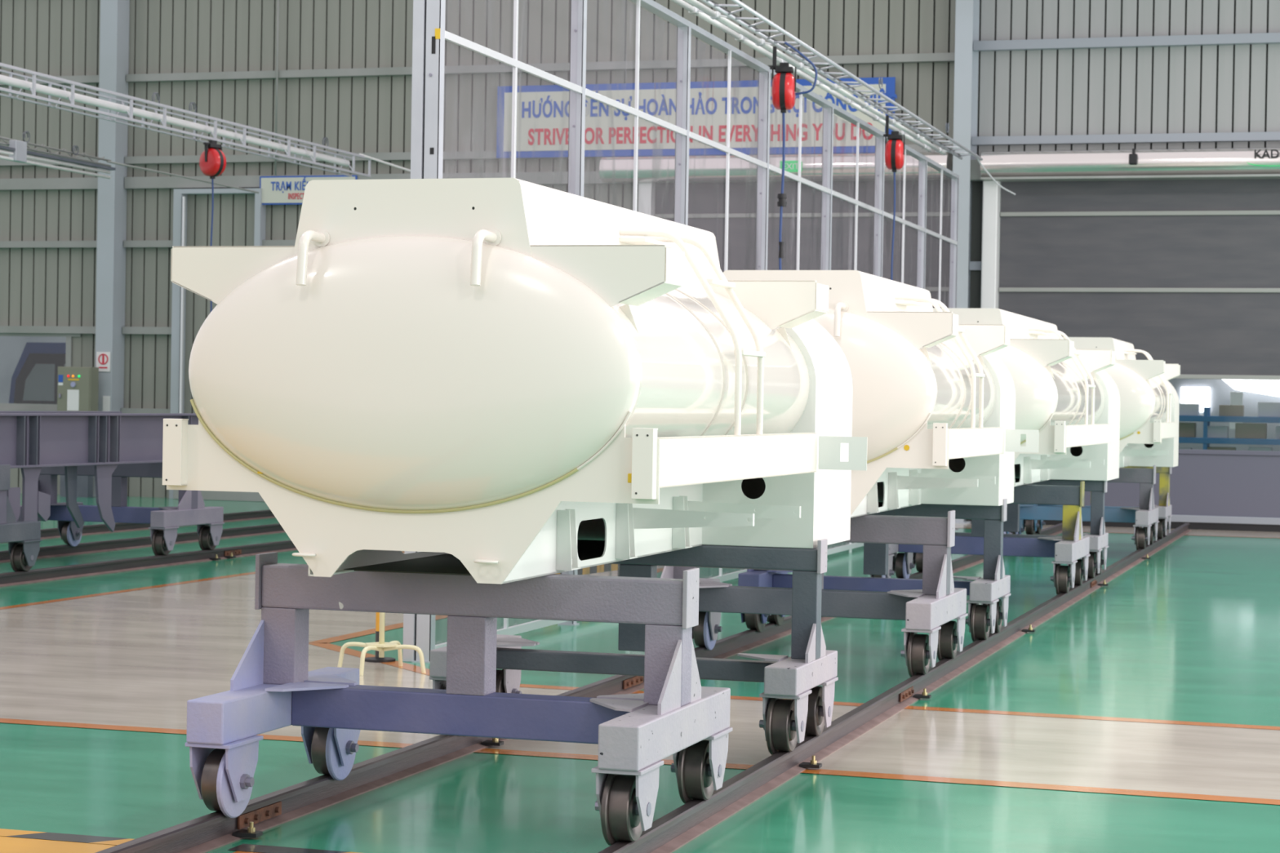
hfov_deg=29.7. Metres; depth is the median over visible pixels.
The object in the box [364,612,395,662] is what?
barrier post
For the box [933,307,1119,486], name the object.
tank
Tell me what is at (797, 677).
trolley
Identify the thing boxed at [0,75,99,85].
trim
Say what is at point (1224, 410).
cardboard box
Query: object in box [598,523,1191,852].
track rail
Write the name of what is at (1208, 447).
cardboard box
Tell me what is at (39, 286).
wall
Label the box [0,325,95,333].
trim
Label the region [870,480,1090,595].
trolley
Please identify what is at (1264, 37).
trim
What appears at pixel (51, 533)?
track rail
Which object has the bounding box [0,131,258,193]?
lighting truss
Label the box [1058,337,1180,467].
tank
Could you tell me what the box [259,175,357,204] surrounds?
station sign
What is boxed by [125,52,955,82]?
trim
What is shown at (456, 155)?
trim
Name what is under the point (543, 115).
banner
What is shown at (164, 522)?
trolley
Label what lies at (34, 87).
cable tray
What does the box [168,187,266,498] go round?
trim
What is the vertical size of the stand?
1.252 m
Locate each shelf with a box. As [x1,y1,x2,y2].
[1178,415,1279,422]
[1178,437,1279,444]
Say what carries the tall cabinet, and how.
on the floor
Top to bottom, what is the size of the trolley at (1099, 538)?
1.155 m
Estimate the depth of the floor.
14.63 m
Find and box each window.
[0,333,82,408]
[1222,379,1279,429]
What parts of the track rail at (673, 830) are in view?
joint plate, joint plate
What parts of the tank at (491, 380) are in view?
belly plate, ladder rail, outrigger arm, ladder rail, rail, outrigger arm, slotted plate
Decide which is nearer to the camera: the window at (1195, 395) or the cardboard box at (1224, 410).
the cardboard box at (1224, 410)
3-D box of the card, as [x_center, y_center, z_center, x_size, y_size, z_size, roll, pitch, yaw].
[-10.289,-0.419,46.528,0.160,0.340,0.012,1,1,17]
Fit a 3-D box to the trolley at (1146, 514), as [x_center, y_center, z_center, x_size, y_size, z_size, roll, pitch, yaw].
[6.082,1.088,33.570,2.120,1.150,1.510,1,1,17]
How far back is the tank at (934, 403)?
17.15 m
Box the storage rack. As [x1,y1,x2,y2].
[1178,407,1279,449]
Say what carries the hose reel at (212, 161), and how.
hanging from the cable tray at (34, 87)
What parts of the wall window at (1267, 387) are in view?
frame post, glowing pane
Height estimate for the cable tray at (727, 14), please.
0.020 m
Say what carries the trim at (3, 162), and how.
attached to the wall at (39, 286)
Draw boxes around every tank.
[162,177,867,584]
[723,270,1039,517]
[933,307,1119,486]
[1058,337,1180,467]
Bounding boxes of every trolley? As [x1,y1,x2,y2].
[0,464,42,571]
[17,462,224,555]
[185,551,732,845]
[429,538,838,755]
[660,510,968,676]
[737,498,1010,642]
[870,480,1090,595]
[912,479,1108,579]
[1003,465,1159,550]
[1022,466,1172,539]
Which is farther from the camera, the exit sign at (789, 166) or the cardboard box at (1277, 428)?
the cardboard box at (1277, 428)
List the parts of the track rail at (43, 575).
joint plate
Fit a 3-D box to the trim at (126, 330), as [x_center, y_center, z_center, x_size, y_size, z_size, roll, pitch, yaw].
[-9.492,-1.857,46.733,1.110,0.140,0.160,1,1,17]
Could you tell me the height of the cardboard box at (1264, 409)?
0.304 m
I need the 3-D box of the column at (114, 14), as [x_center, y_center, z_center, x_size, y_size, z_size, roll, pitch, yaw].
[-10.239,-4.141,46.741,0.450,11.000,0.520,1,1,17]
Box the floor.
[0,493,1279,852]
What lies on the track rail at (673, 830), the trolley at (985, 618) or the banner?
the trolley at (985, 618)
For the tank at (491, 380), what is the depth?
10.53 m
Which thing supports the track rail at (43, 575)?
on the floor
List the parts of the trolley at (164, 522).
corner plate, corner plate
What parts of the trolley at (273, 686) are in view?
stop plate, corner plate, corner plate, corner plate, corner plate, stop plate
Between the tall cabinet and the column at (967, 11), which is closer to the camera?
the column at (967, 11)
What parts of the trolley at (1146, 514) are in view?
corner plate, stop plate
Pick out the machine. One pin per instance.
(34, 379)
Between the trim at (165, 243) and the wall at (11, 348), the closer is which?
the trim at (165, 243)
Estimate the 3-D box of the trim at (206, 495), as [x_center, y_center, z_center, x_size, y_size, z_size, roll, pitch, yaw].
[-2.645,1.337,44.450,13.000,0.350,0.450,1,1,17]
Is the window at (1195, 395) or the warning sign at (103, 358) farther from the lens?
the window at (1195, 395)
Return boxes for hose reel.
[199,140,226,312]
[769,41,817,270]
[883,115,905,279]
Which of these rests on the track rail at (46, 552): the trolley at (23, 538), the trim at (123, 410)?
the trolley at (23, 538)
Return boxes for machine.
[8,342,66,404]
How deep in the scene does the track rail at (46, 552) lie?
31.08 m
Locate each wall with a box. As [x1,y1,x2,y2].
[0,0,1279,497]
[0,336,1279,451]
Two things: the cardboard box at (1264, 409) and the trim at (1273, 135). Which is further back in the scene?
the cardboard box at (1264, 409)
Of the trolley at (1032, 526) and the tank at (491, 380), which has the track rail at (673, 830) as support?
the trolley at (1032, 526)
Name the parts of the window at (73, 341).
panel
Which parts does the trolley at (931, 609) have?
corner plate, corner plate, corner plate, corner plate, stop plate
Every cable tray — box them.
[0,62,410,177]
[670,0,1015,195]
[710,0,960,155]
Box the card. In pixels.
[102,395,110,411]
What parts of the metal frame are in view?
foot plate, post, rail, rail, foot plate, post, rail, post, rail, rail, post, rail, rail, post, rail, rail, post, rail, post, rail, post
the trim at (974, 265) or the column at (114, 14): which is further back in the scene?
the column at (114, 14)
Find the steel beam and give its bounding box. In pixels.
[0,410,198,532]
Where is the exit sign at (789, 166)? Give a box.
[779,160,801,172]
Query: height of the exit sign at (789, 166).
0.200 m
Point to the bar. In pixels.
(605, 567)
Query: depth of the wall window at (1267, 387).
57.75 m
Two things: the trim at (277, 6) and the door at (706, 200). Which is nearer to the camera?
the door at (706, 200)
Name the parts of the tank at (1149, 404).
outrigger arm, ladder rail, ladder rail, outrigger arm, rail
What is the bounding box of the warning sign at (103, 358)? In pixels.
[96,351,110,371]
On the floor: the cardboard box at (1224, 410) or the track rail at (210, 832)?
the track rail at (210, 832)
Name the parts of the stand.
leg, leg, plate, leg, leg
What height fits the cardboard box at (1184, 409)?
0.251 m
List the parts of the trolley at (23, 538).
stop plate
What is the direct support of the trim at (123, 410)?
attached to the wall at (39, 286)
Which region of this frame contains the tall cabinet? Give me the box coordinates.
[57,366,98,497]
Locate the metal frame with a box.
[402,0,959,663]
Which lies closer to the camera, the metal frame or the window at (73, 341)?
the metal frame
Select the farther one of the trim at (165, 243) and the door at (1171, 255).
the trim at (165, 243)
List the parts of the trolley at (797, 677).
corner plate, corner plate, corner plate, stop plate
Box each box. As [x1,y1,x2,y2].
[1178,403,1199,415]
[1178,422,1195,437]
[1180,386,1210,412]
[1207,426,1228,438]
[1207,446,1235,450]
[1218,404,1244,416]
[1235,422,1266,439]
[1248,447,1272,451]
[1257,402,1279,417]
[1275,426,1279,439]
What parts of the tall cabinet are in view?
cabinet door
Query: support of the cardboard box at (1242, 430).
on the storage rack
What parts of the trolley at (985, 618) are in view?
corner plate, corner plate, stop plate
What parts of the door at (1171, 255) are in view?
panel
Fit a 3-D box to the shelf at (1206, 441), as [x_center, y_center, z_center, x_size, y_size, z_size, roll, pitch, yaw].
[12.031,0.295,50.047,3.850,0.120,0.850,1,1,17]
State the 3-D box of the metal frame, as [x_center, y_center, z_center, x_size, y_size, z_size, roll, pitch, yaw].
[1.801,-1.224,29.509,0.240,5.920,23.540,1,1,17]
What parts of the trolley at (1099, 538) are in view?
stop plate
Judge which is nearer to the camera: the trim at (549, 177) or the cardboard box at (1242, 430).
the trim at (549, 177)
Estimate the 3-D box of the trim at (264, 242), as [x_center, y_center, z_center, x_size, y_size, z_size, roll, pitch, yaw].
[-3.607,-3.415,44.925,7.500,0.130,0.160,1,1,17]
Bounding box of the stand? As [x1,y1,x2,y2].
[337,612,426,675]
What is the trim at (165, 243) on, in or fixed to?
attached to the wall at (39, 286)
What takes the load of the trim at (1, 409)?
attached to the wall at (39, 286)
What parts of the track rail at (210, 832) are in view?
joint plate, joint plate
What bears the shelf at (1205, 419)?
attached to the storage rack
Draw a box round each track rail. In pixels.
[0,509,275,543]
[0,523,284,563]
[0,540,297,586]
[95,523,1062,852]
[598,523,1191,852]
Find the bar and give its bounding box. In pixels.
[556,564,620,576]
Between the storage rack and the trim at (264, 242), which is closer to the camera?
the trim at (264, 242)
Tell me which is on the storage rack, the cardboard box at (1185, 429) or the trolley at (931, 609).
the cardboard box at (1185, 429)
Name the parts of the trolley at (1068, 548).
corner plate, corner plate, stop plate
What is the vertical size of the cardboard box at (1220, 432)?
0.244 m
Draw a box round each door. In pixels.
[599,151,951,307]
[965,147,1279,532]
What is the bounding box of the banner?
[496,76,897,158]
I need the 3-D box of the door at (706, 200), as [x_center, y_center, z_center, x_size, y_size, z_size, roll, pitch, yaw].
[2.313,-1.604,42.856,6.300,6.430,0.590,1,1,17]
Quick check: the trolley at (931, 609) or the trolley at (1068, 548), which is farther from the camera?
the trolley at (1068, 548)
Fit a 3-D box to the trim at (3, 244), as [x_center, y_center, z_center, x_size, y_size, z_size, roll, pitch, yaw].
[-15.291,-3.649,48.498,10.260,0.130,0.160,1,1,17]
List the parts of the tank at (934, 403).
belly plate, ladder rail, outrigger arm, ladder rail, outrigger arm, rail, slotted plate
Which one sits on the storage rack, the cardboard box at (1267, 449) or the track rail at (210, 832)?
the cardboard box at (1267, 449)
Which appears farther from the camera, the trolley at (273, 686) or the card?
the card
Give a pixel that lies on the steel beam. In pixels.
(30, 442)
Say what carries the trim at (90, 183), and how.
attached to the wall at (39, 286)
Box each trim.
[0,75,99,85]
[0,156,97,166]
[0,177,97,190]
[0,240,97,248]
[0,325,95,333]
[0,408,57,411]
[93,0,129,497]
[120,408,170,413]
[122,326,171,334]
[123,240,173,248]
[124,143,953,164]
[124,166,952,189]
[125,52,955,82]
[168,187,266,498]
[173,489,264,502]
[179,196,185,413]
[262,240,295,245]
[274,0,279,174]
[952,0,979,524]
[968,261,981,270]
[971,131,1279,145]
[973,32,1279,51]
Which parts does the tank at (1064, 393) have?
ladder rail, outrigger arm, ladder rail, outrigger arm, rail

